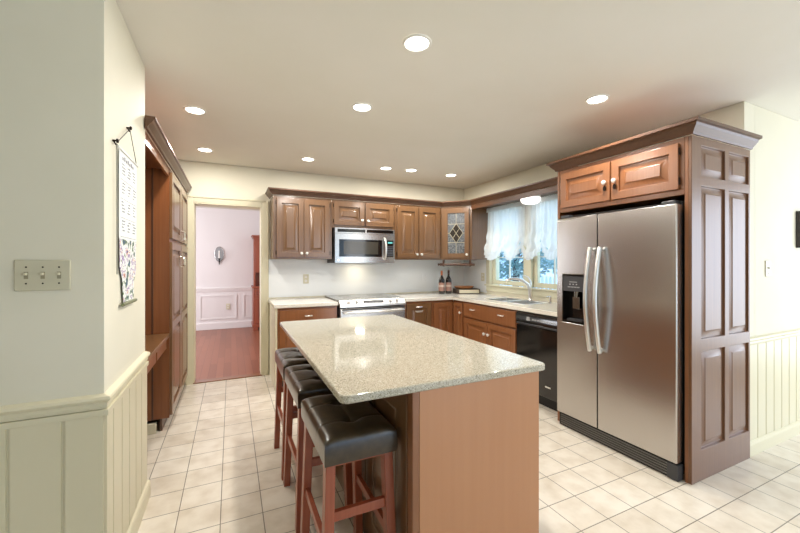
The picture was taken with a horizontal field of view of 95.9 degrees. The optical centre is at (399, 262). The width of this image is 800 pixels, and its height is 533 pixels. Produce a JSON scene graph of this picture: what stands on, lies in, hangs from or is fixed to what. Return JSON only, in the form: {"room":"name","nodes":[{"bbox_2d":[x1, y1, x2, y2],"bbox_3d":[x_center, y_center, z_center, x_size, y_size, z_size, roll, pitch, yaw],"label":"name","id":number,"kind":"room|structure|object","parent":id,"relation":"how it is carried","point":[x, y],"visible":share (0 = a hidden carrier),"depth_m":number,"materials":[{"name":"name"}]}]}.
{"room":"kitchen","nodes":[
{"label":"kitchen","id":0,"kind":"room"},
{"bbox_2d":[0,0,144,405],"bbox_3d":[-2.561,0.111,1.166,2.750,2.478,0.744,0,0,-25],"label":"wall","id":1,"kind":"structure","parent":0,"point":[72,72],"depth_m":1.37,"materials":[{"name":"paint"}]},
{"bbox_2d":[14,260,70,290],"bbox_3d":[-1.314,0.047,1.326,0.158,0.114,0.022,0,0,-25],"label":"switch","id":2,"kind":"object","parent":1,"relation":"attached to","point":[29,275],"visible":1,"depth_m":1.33,"materials":[{"name":"beige plastic"}]},
{"bbox_2d":[0,416,103,532],"bbox_3d":[-1.812,0.972,1.099,1.450,0.757,0.012,0,0,-25],"label":"wainscoting","id":3,"kind":"structure","parent":1,"relation":"attached to","point":[52,474],"depth_m":1.34,"materials":[{"name":"beige wood"}]},
{"bbox_2d":[0,351,149,429],"bbox_3d":[-1.955,0.540,1.435,1.476,0.057,0.770,0,0,-25],"label":"trim","id":4,"kind":"structure","parent":1,"relation":"attached to","point":[15,412],"depth_m":1.36,"materials":[{"name":"beige wood"}]},
{"bbox_2d":[104,367,146,532],"bbox_3d":[-1.311,0.972,1.751,0.010,0.757,0.744,0,0,-25],"label":"wainscoting","id":5,"kind":"structure","parent":1,"relation":"attached to","point":[125,426],"depth_m":1.68,"materials":[{"name":"beige wood"}]},
{"bbox_2d":[127,479,150,532],"bbox_3d":[-1.300,1.302,1.760,0.016,0.095,0.739,0,0,-25],"label":"baseboard","id":6,"kind":"structure","parent":1,"relation":"attached to","point":[135,523],"depth_m":1.88,"materials":[{"name":"beige wood"}]},
{"bbox_3d":[-1.288,-0.635,1.718,0.022,0.028,0.018,0,0,-25],"label":"wall hook","id":7,"kind":"object","parent":1,"relation":"attached to","visible":0},
{"bbox_2d":[116,129,138,306],"bbox_3d":[-1.279,-0.220,1.701,0.017,0.833,0.384,0,0,-25],"label":"calendar","id":8,"kind":"object","parent":7,"relation":"hanging from","point":[127,166],"visible":1,"depth_m":1.68,"materials":[{"name":"white paper"}]},
{"bbox_2d":[119,238,135,301],"bbox_3d":[-1.290,0.037,1.715,0.002,0.285,0.301,0,0,-25],"label":"floral picture","id":9,"kind":"object","parent":8,"relation":"on","point":[127,246],"depth_m":1.70},
{"bbox_2d":[196,208,259,322],"bbox_3d":[-3.498,0.130,7.472,6.400,2.440,0.100,0,0,-25],"label":"wall","id":10,"kind":"structure","parent":0,"point":[228,229],"depth_m":7.38,"materials":[{"name":"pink paint"}]},
{"bbox_2d":[214,247,223,264],"bbox_3d":[-3.645,-0.141,7.279,0.178,0.363,0.121,0,0,-25],"label":"wall sconce","id":11,"kind":"object","parent":10,"relation":"attached to","point":[219,252],"visible":1,"depth_m":7.31,"materials":[{"name":"grey mirror"}]},
{"bbox_2d":[196,287,251,330],"bbox_3d":[-3.819,0.930,7.249,6.770,0.840,0.030,0,0,-25],"label":"trim","id":12,"kind":"structure","parent":10,"relation":"attached to","point":[246,323],"depth_m":7.36,"materials":[{"name":"white wood"}]},
{"bbox_2d":[196,206,259,210],"bbox_3d":[-2.790,-1.140,5.959,6.400,0.100,3.640,0,0,-25],"label":"trim","id":13,"kind":"structure","parent":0,"point":[196,206],"depth_m":7.29,"materials":[{"name":"paint"}]},
{"bbox_2d":[163,158,463,384],"bbox_3d":[-1.008,0.111,4.701,4.340,2.478,0.130,0,0,-25],"label":"wall","id":14,"kind":"structure","parent":0,"point":[205,179],"depth_m":4.41,"materials":[{"name":"paint"}]},
{"bbox_2d":[185,195,268,384],"bbox_3d":[-2.014,0.304,4.248,0.864,2.092,0.218,0,0,-25],"label":"trim","id":15,"kind":"structure","parent":14,"relation":"attached to","point":[193,201],"depth_m":4.18,"materials":[{"name":"beige wood"}]},
{"bbox_2d":[270,195,331,258],"bbox_3d":[-1.184,-0.403,4.335,0.672,0.725,0.380,0,0,-25],"label":"upper cabinet","id":16,"kind":"object","parent":14,"relation":"attached to","point":[300,227],"visible":1,"depth_m":4.18,"materials":[{"name":"brown wood"}]},
{"bbox_2d":[265,177,557,206],"bbox_3d":[0.146,-0.800,4.365,3.437,0.068,1.432,0,0,13],"label":"crown molding","id":17,"kind":"structure","parent":16,"relation":"on","point":[270,191],"depth_m":4.34,"materials":[{"name":"brown wood"}]},
{"bbox_2d":[303,274,308,283],"bbox_3d":[-1.181,0.206,4.535,0.070,0.116,0.008,0,0,-25],"label":"wall outlet","id":18,"kind":"object","parent":14,"relation":"attached to","point":[305,276],"visible":1,"depth_m":4.53,"materials":[{"name":"beige plastic"}]},
{"bbox_2d":[332,199,393,229],"bbox_3d":[-0.503,-0.594,4.654,0.826,0.343,0.380,0,0,-25],"label":"upper cabinet","id":19,"kind":"object","parent":14,"relation":"attached to","point":[345,213],"visible":0.94,"depth_m":4.50,"materials":[{"name":"brown wood"}]},
{"bbox_2d":[327,227,394,262],"bbox_3d":[-0.488,-0.207,4.608,0.778,0.424,0.465,0,0,-25],"label":"microwave","id":20,"kind":"object","parent":19,"relation":"attached to","point":[349,245],"visible":0.99,"depth_m":4.43,"materials":[{"name":"grey metal"}]},
{"bbox_2d":[269,259,463,297],"bbox_3d":[-0.299,0.193,4.957,2.837,0.462,0.006,0,0,-25],"label":"backsplash","id":21,"kind":"structure","parent":14,"relation":"attached to","point":[285,275],"depth_m":4.82,"materials":[{"name":"white"}]},
{"bbox_2d":[394,204,440,259],"bbox_3d":[0.189,-0.403,4.978,0.700,0.725,0.380,0,0,-25],"label":"upper cabinet","id":22,"kind":"object","parent":14,"relation":"attached to","point":[417,229],"visible":0.98,"depth_m":4.82,"materials":[{"name":"brown wood"}]},
{"bbox_2d":[116,0,799,188],"bbox_3d":[0.737,-1.180,1.256,8.800,0.100,7.850,0,0,-25],"label":"ceiling","id":23,"kind":"structure","parent":0,"point":[501,88],"depth_m":2.15,"materials":[{"name":"paint"}]},
{"bbox_2d":[183,106,205,114],"bbox_3d":[-1.520,-1.125,2.675,0.152,0.007,0.152,0,0,-25],"label":"recessed light","id":24,"kind":"object","parent":23,"relation":"in","point":[190,109],"visible":1,"depth_m":2.68,"materials":[{"name":"white"}]},
{"bbox_2d":[186,107,203,113],"bbox_3d":[-1.520,-1.128,2.675,0.121,0.002,0.121,0,0,-19],"label":"diffuser","id":25,"kind":"object","parent":24,"relation":"attached to","point":[193,110],"depth_m":2.68,"materials":[{"name":"white"}]},
{"bbox_2d":[196,147,212,151],"bbox_3d":[-1.953,-1.125,3.613,0.152,0.007,0.152,0,0,-25],"label":"recessed light","id":26,"kind":"object","parent":23,"relation":"in","point":[202,149],"visible":1,"depth_m":3.60,"materials":[{"name":"white plastic"}]},
{"bbox_2d":[198,148,210,151],"bbox_3d":[-1.953,-1.128,3.613,0.121,0.002,0.121,0,0,-31],"label":"diffuser","id":27,"kind":"object","parent":26,"relation":"attached to","point":[199,149],"depth_m":3.60,"materials":[{"name":"white plastic"}]},
{"bbox_2d":[301,157,314,160],"bbox_3d":[-1.005,-1.125,3.941,0.152,0.007,0.152,0,0,-25],"label":"recessed light","id":28,"kind":"object","parent":23,"relation":"in","point":[302,158],"visible":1,"depth_m":3.94,"materials":[{"name":"white"}]},
{"bbox_2d":[351,103,371,111],"bbox_3d":[-0.276,-1.125,2.623,0.152,0.007,0.152,0,0,-25],"label":"recessed light","id":29,"kind":"object","parent":23,"relation":"in","point":[360,107],"visible":1,"depth_m":2.62,"materials":[{"name":"white plastic"}]},
{"bbox_2d":[354,104,369,110],"bbox_3d":[-0.276,-1.128,2.623,0.121,0.002,0.121,0,0,-31],"label":"diffuser","id":30,"kind":"object","parent":29,"relation":"attached to","point":[357,107],"depth_m":2.62,"materials":[{"name":"white"}]},
{"bbox_2d":[380,166,391,169],"bbox_3d":[-0.167,-1.125,4.317,0.152,0.007,0.152,0,0,-25],"label":"recessed light","id":31,"kind":"object","parent":23,"relation":"in","point":[384,167],"visible":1,"depth_m":4.33,"materials":[{"name":"white"}]},
{"bbox_2d":[405,169,416,171],"bbox_3d":[0.136,-1.125,4.414,0.152,0.007,0.152,0,0,-25],"label":"recessed light","id":32,"kind":"object","parent":23,"relation":"in","point":[406,170],"visible":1,"depth_m":4.42,"materials":[{"name":"white"}]},
{"bbox_2d":[402,34,431,51],"bbox_3d":[0.087,-1.125,1.858,0.152,0.007,0.152,0,0,-25],"label":"recessed light","id":33,"kind":"object","parent":23,"relation":"in","point":[414,42],"visible":1,"depth_m":1.85,"materials":[{"name":"white"}]},
{"bbox_2d":[405,37,428,49],"bbox_3d":[0.087,-1.128,1.858,0.121,0.002,0.121,0,0,-31],"label":"diffuser","id":34,"kind":"object","parent":33,"relation":"attached to","point":[411,43],"depth_m":1.86,"materials":[{"name":"white"}]},
{"bbox_2d":[445,174,456,176],"bbox_3d":[0.658,-1.125,4.662,0.152,0.007,0.152,0,0,-25],"label":"recessed light","id":35,"kind":"object","parent":23,"relation":"in","point":[447,175],"visible":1,"depth_m":4.68,"materials":[{"name":"white"}]},
{"bbox_2d":[585,94,609,104],"bbox_3d":[1.362,-1.125,2.495,0.152,0.007,0.152,0,0,-25],"label":"recessed light","id":36,"kind":"object","parent":23,"relation":"in","point":[600,98],"visible":1,"depth_m":2.50,"materials":[{"name":"white"}]},
{"bbox_2d":[587,96,606,102],"bbox_3d":[1.362,-1.128,2.495,0.121,0.002,0.121,0,0,-19],"label":"diffuser","id":37,"kind":"object","parent":36,"relation":"attached to","point":[593,99],"depth_m":2.50,"materials":[{"name":"white plastic"}]},
{"bbox_2d":[138,327,799,532],"bbox_3d":[-0.037,1.400,2.909,8.800,0.100,11.500,0,0,-25],"label":"floor","id":38,"kind":"structure","parent":0,"point":[214,465],"depth_m":2.24,"materials":[{"name":"tile"}]},
{"bbox_2d":[145,167,187,430],"bbox_3d":[-2.365,0.292,3.311,0.684,2.114,1.168,0,0,-25],"label":"pantry cabinet","id":39,"kind":"object","parent":38,"relation":"on","point":[166,201],"visible":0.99,"depth_m":2.90,"materials":[{"name":"brown wood"}]},
{"bbox_2d":[145,131,168,175],"bbox_3d":[-1.947,-0.730,2.365,0.618,0.070,0.899,0,0,-25],"label":"header","id":40,"kind":"object","parent":39,"relation":"attached to","point":[153,158],"visible":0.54,"depth_m":2.53,"materials":[{"name":"brown wood"}]},
{"bbox_2d":[145,115,191,192],"bbox_3d":[-1.876,-0.801,3.020,0.052,0.070,2.120,0,0,-25],"label":"crown molding","id":41,"kind":"structure","parent":39,"relation":"attached to","point":[152,126],"depth_m":2.52,"materials":[{"name":"brown wood"}]},
{"bbox_2d":[193,373,261,383],"bbox_3d":[-1.992,1.345,4.202,0.720,0.009,0.100,0,0,-25],"label":"threshold","id":42,"kind":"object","parent":38,"relation":"on","point":[253,374],"depth_m":4.17,"materials":[{"name":"brown wood"}]},
{"bbox_2d":[251,235,259,330],"bbox_3d":[-2.456,0.400,7.605,1.240,1.900,0.522,0,0,-25],"label":"china hutch","id":43,"kind":"object","parent":38,"relation":"on","point":[255,322],"visible":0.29,"depth_m":7.30,"materials":[{"name":"brown wood"}]},
{"bbox_2d":[274,347,308,480],"bbox_3d":[-0.693,0.989,2.504,0.300,0.724,0.471,0,0,-25],"label":"bar stool","id":44,"kind":"object","parent":38,"relation":"on","point":[284,357],"visible":0.48,"depth_m":2.45,"materials":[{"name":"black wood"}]},
{"bbox_2d":[269,303,336,390],"bbox_3d":[-1.131,0.915,4.184,0.662,0.867,0.692,0,0,-25],"label":"base cabinet","id":45,"kind":"object","parent":38,"relation":"on","point":[278,339],"visible":0.2,"depth_m":3.88,"materials":[{"name":"brown wood"}]},
{"bbox_2d":[268,297,337,308],"bbox_3d":[-1.139,0.460,4.191,0.680,0.040,0.667,0,0,-25],"label":"countertop","id":46,"kind":"structure","parent":45,"relation":"on","point":[309,301],"depth_m":3.99,"materials":[{"name":"stone"}]},
{"bbox_2d":[283,364,352,532],"bbox_3d":[-0.479,0.989,2.061,0.300,0.724,0.471,0,0,-25],"label":"bar stool","id":47,"kind":"object","parent":38,"relation":"on","point":[302,381],"visible":0.52,"depth_m":1.91,"materials":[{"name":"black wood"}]},
{"bbox_2d":[300,394,397,532],"bbox_3d":[-0.237,0.989,1.545,0.300,0.724,0.471,0,0,-25],"label":"bar stool","id":48,"kind":"object","parent":38,"relation":"on","point":[341,434],"visible":0.88,"depth_m":1.40,"materials":[{"name":"brown wood"}]},
{"bbox_2d":[325,293,405,317],"bbox_3d":[-0.432,0.886,4.463,0.828,0.926,0.759,0,0,-25],"label":"range","id":49,"kind":"object","parent":38,"relation":"on","point":[354,305],"visible":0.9,"depth_m":4.21,"materials":[{"name":"grey metal"}]},
{"bbox_2d":[325,293,403,300],"bbox_3d":[-0.461,0.430,4.524,0.828,0.015,0.625,0,0,-25],"label":"cooktop","id":50,"kind":"object","parent":49,"relation":"in","point":[380,295],"depth_m":4.41,"materials":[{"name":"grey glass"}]},
{"bbox_2d":[404,301,431,326],"bbox_3d":[0.105,0.915,4.763,0.385,0.867,0.692,0,0,-25],"label":"base cabinet","id":51,"kind":"object","parent":38,"relation":"on","point":[417,311],"visible":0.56,"depth_m":4.49,"materials":[{"name":"brown wood"}]},
{"bbox_2d":[335,371,538,532],"bbox_3d":[-0.006,0.910,2.161,0.622,0.880,1.570,0,0,-25],"label":"kitchen island","id":52,"kind":"object","parent":38,"relation":"on","point":[466,457],"visible":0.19,"depth_m":1.45,"materials":[{"name":"brown wood"}]},
{"bbox_2d":[280,314,544,403],"bbox_3d":[-0.126,0.455,2.127,0.924,0.029,1.660,0,0,-25],"label":"island countertop","id":53,"kind":"structure","parent":52,"relation":"on","point":[362,358],"depth_m":1.68,"materials":[{"name":"stone"}]},
{"bbox_2d":[432,300,452,332],"bbox_3d":[0.420,0.915,4.928,0.320,0.867,0.660,0,0,-25],"label":"base cabinet","id":54,"kind":"object","parent":38,"relation":"on","point":[442,310],"visible":0.34,"depth_m":4.63,"materials":[{"name":"brown wood"}]},
{"bbox_2d":[453,300,463,336],"bbox_3d":[1.002,0.915,4.725,0.662,0.867,0.235,0,0,-25],"label":"base cabinet","id":55,"kind":"object","parent":38,"relation":"on","point":[458,306],"visible":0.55,"depth_m":4.59,"materials":[{"name":"brown wood"}]},
{"bbox_2d":[464,301,518,353],"bbox_3d":[1.251,0.915,4.193,0.662,0.867,0.935,0,0,-25],"label":"base cabinet","id":56,"kind":"object","parent":38,"relation":"on","point":[493,326],"visible":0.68,"depth_m":4.01,"materials":[{"name":"brown wood"}]},
{"bbox_2d":[390,292,556,316],"bbox_3d":[0.885,0.460,4.195,1.324,0.040,2.376,0,0,-25],"label":"countertop","id":57,"kind":"structure","parent":56,"relation":"on","point":[550,309],"depth_m":4.33,"materials":[{"name":"stone"}]},
{"bbox_2d":[439,271,444,293],"bbox_3d":[0.587,0.277,5.078,0.088,0.325,0.088,0,0,-25],"label":"wine bottle","id":58,"kind":"object","parent":57,"relation":"on","point":[441,279],"visible":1,"depth_m":5.04,"materials":[{"name":"black glass"}]},
{"bbox_2d":[445,267,451,293],"bbox_3d":[0.686,0.251,5.102,0.088,0.376,0.088,0,0,-25],"label":"wine bottle","id":59,"kind":"object","parent":57,"relation":"on","point":[448,284],"visible":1,"depth_m":5.07,"materials":[{"name":"black glass"}]},
{"bbox_2d":[453,288,479,293],"bbox_3d":[0.948,0.406,5.179,0.330,0.066,0.242,0,0,-7],"label":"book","id":60,"kind":"object","parent":57,"relation":"on","point":[455,290],"visible":0.98,"depth_m":5.07,"materials":[{"name":"brown paper"}]},
{"bbox_2d":[454,286,473,288],"bbox_3d":[0.916,0.355,5.166,0.296,0.034,0.213,0,0,-15],"label":"wooden tray","id":61,"kind":"object","parent":60,"relation":"on","point":[457,287],"visible":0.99,"depth_m":5.09,"materials":[{"name":"brown wood"}]},
{"bbox_2d":[487,297,546,304],"bbox_3d":[1.310,0.523,4.136,0.360,0.174,0.650,0,0,-25],"label":"sink","id":62,"kind":"object","parent":57,"relation":"in","point":[510,300],"visible":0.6,"depth_m":4.16,"materials":[{"name":"silver metal"}]},
{"bbox_2d":[505,275,532,299],"bbox_3d":[1.385,0.292,4.204,0.322,0.294,0.060,0,0,0],"label":"faucet","id":63,"kind":"object","parent":57,"relation":"on","point":[529,285],"visible":1,"depth_m":4.18,"materials":[{"name":"silver metal"}]},
{"bbox_2d":[516,311,557,411],"bbox_3d":[1.566,0.916,3.512,0.646,0.864,0.557,0,0,-25],"label":"dishwasher","id":64,"kind":"object","parent":38,"relation":"on","point":[536,333],"visible":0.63,"depth_m":3.34,"materials":[{"name":"black metal"}]},
{"bbox_2d":[557,200,684,481],"bbox_3d":[1.800,0.479,2.754,0.846,1.734,0.900,0,0,-25],"label":"refrigerator","id":65,"kind":"object","parent":38,"relation":"on","point":[621,272],"visible":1,"depth_m":2.49,"materials":[{"name":"silver metal"}]},
{"bbox_2d":[558,135,749,484],"bbox_3d":[1.860,0.287,2.779,0.766,2.125,0.993,0,0,-25],"label":"refrigerator surround","id":66,"kind":"object","parent":38,"relation":"on","point":[712,178],"visible":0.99,"depth_m":2.35,"materials":[{"name":"brown wood"}]},
{"bbox_2d":[464,101,754,336],"bbox_3d":[1.736,0.111,4.133,0.150,2.478,3.485,0,0,-25],"label":"wall","id":67,"kind":"structure","parent":0,"point":[741,115],"depth_m":2.66,"materials":[{"name":"paint"}]},
{"bbox_2d":[441,206,487,259],"bbox_3d":[0.836,-0.403,5.150,0.603,0.725,0.643,0,0,-25],"label":"upper cabinet","id":68,"kind":"object","parent":67,"relation":"attached to","point":[464,230],"visible":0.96,"depth_m":4.92,"materials":[{"name":"brown wood"}]},
{"bbox_2d":[438,260,474,266],"bbox_3d":[0.767,0.008,4.938,0.507,0.092,0.052,0,0,20],"label":"paper towel holder","id":69,"kind":"object","parent":68,"relation":"attached to","point":[443,263],"visible":1,"depth_m":4.92,"materials":[{"name":"brown wood"}]},
{"bbox_2d":[464,260,486,292],"bbox_3d":[1.100,0.193,5.308,0.006,0.462,0.542,0,0,-25],"label":"backsplash","id":70,"kind":"structure","parent":67,"relation":"attached to","point":[472,275],"depth_m":5.29,"materials":[{"name":"white"}]},
{"bbox_2d":[481,273,484,280],"bbox_3d":[1.176,0.206,5.127,0.008,0.116,0.070,0,0,-25],"label":"wall outlet","id":71,"kind":"object","parent":67,"relation":"attached to","point":[482,274],"visible":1,"depth_m":5.12,"materials":[{"name":"beige plastic"}]},
{"bbox_2d":[471,185,557,209],"bbox_3d":[1.476,-0.739,4.128,0.323,0.053,1.755,0,0,-25],"label":"valance board","id":72,"kind":"object","parent":67,"relation":"attached to","point":[553,190],"visible":0.49,"depth_m":4.13,"materials":[{"name":"brown wood"}]},
{"bbox_2d":[484,194,557,259],"bbox_3d":[1.499,-0.383,4.272,0.106,0.711,1.508,0,0,-25],"label":"curtain","id":73,"kind":"object","parent":72,"relation":"hanging from","point":[509,225],"visible":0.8,"depth_m":4.35,"materials":[{"name":"white fabric"}]},
{"bbox_2d":[520,195,540,204],"bbox_3d":[1.470,-0.700,4.067,0.220,0.092,0.220,0,0,-25],"label":"dome light","id":74,"kind":"object","parent":72,"relation":"attached to","point":[532,200],"visible":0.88,"depth_m":3.99,"materials":[{"name":"white glass"}]},
{"bbox_2d":[484,246,556,298],"bbox_3d":[1.565,-0.207,4.387,0.145,1.205,1.520,0,0,-25],"label":"window","id":75,"kind":"structure","parent":67,"relation":"in","point":[528,264],"depth_m":4.38,"materials":[{"name":"beige wood"}]},
{"bbox_2d":[493,245,523,286],"bbox_3d":[1.421,-0.220,4.709,0.083,1.036,0.631,0,0,-25],"label":"window","id":76,"kind":"structure","parent":75,"relation":"attached to","point":[495,261],"depth_m":4.80,"materials":[{"name":"beige wood"}]},
{"bbox_2d":[534,252,556,288],"bbox_3d":[1.746,-0.220,4.061,0.045,1.036,0.591,0,0,-25],"label":"window frame","id":77,"kind":"structure","parent":75,"relation":"attached to","point":[537,284],"depth_m":4.27,"materials":[{"name":"beige wood"}]},
{"bbox_2d":[546,116,761,171],"bbox_3d":[1.853,-0.816,2.776,0.779,0.078,1.121,0,0,-25],"label":"crown molding","id":78,"kind":"structure","parent":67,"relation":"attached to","point":[699,126],"depth_m":2.37,"materials":[{"name":"brown wood"}]},
{"bbox_2d":[755,105,799,335],"bbox_3d":[3.516,0.111,3.106,2.198,2.478,0.115,0,0,-25],"label":"wall","id":79,"kind":"structure","parent":0,"point":[777,154],"depth_m":2.74,"materials":[{"name":"paint"}]},
{"bbox_2d":[765,261,769,276],"bbox_3d":[2.714,0.045,2.657,0.070,0.116,0.016,0,0,-25],"label":"wall switch","id":80,"kind":"object","parent":79,"relation":"attached to","point":[767,263],"visible":1,"depth_m":2.65,"materials":[{"name":"beige plastic"}]},
{"bbox_2d":[750,336,799,440],"bbox_3d":[3.456,0.968,3.009,2.288,0.765,0.010,0,0,-25],"label":"wainscoting","id":81,"kind":"structure","parent":79,"relation":"attached to","point":[774,365],"depth_m":2.69,"materials":[{"name":"beige wood"}]},
{"bbox_2d":[750,420,799,456],"bbox_3d":[3.462,1.302,2.997,2.288,0.095,0.016,0,0,-25],"label":"baseboard","id":82,"kind":"structure","parent":79,"relation":"attached to","point":[771,439],"depth_m":2.66,"materials":[{"name":"beige wood"}]},
{"bbox_2d":[750,328,799,345],"bbox_3d":[3.460,0.556,3.002,2.288,0.057,0.026,0,0,-25],"label":"trim","id":83,"kind":"structure","parent":79,"relation":"attached to","point":[765,338],"depth_m":2.68,"materials":[{"name":"beige wood"}]},
{"bbox_2d":[796,211,799,247],"bbox_3d":[3.382,-0.262,2.964,0.520,0.290,0.027,0,0,-25],"label":"picture frame","id":84,"kind":"object","parent":79,"relation":"attached to","point":[797,212],"visible":1,"depth_m":2.85,"materials":[{"name":"grey"}]},
{"bbox_3d":[-2.580,0.111,2.751,0.160,2.478,2.139,0,0,-25],"label":"wall","id":85,"kind":"structure","parent":0,"visible":0},
{"bbox_2d":[147,423,156,434],"bbox_3d":[-2.178,1.309,2.741,0.550,0.082,0.021,0,0,-25],"label":"baseboard","id":86,"kind":"structure","parent":85,"relation":"attached to","point":[151,427],"depth_m":2.84,"materials":[{"name":"beige wood"}]},
{"bbox_3d":[-2.236,0.292,2.229,0.016,2.115,0.902,0,0,-25],"label":"panel","id":87,"kind":"object","parent":85,"relation":"attached to","visible":0},
{"bbox_2d":[145,333,169,373],"bbox_3d":[-1.943,0.631,2.365,0.622,0.127,0.896,0,0,-25],"label":"desk","id":88,"kind":"object","parent":87,"relation":"attached to","point":[156,344],"visible":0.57,"depth_m":2.55,"materials":[{"name":"brown wood"}]},
{"label":"outside","id":89,"kind":"structure","parent":0,"visible":0},
{"bbox_3d":[12.565,1.750,12.783,26.400,0.200,19.500,0,0,-25],"label":"ground","id":90,"kind":"structure","parent":89,"visible":0},
{"bbox_2d":[500,240,552,286],"bbox_3d":[5.189,-0.673,16.115,4.065,4.655,4.044,0,0,-25],"label":"tree","id":91,"kind":"object","parent":90,"relation":"on","point":[517,268],"visible":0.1,"depth_m":15.50,"materials":[{"name":"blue plant"}]},
{"bbox_2d":[520,275,555,289],"bbox_3d":[5.181,1.010,9.051,0.060,1.240,6.000,0,0,-25],"label":"picket fence","id":92,"kind":"object","parent":90,"relation":"on","point":[542,277],"visible":0.02,"depth_m":10.74,"materials":[{"name":"white"}]},
{"bbox_2d":[544,248,556,274],"bbox_3d":[6.754,-0.248,11.925,3.840,3.808,3.918,0,0,-25],"label":"tree","id":93,"kind":"object","parent":90,"relation":"on","point":[549,261],"visible":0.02,"depth_m":12.32,"materials":[{"name":"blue plant"}]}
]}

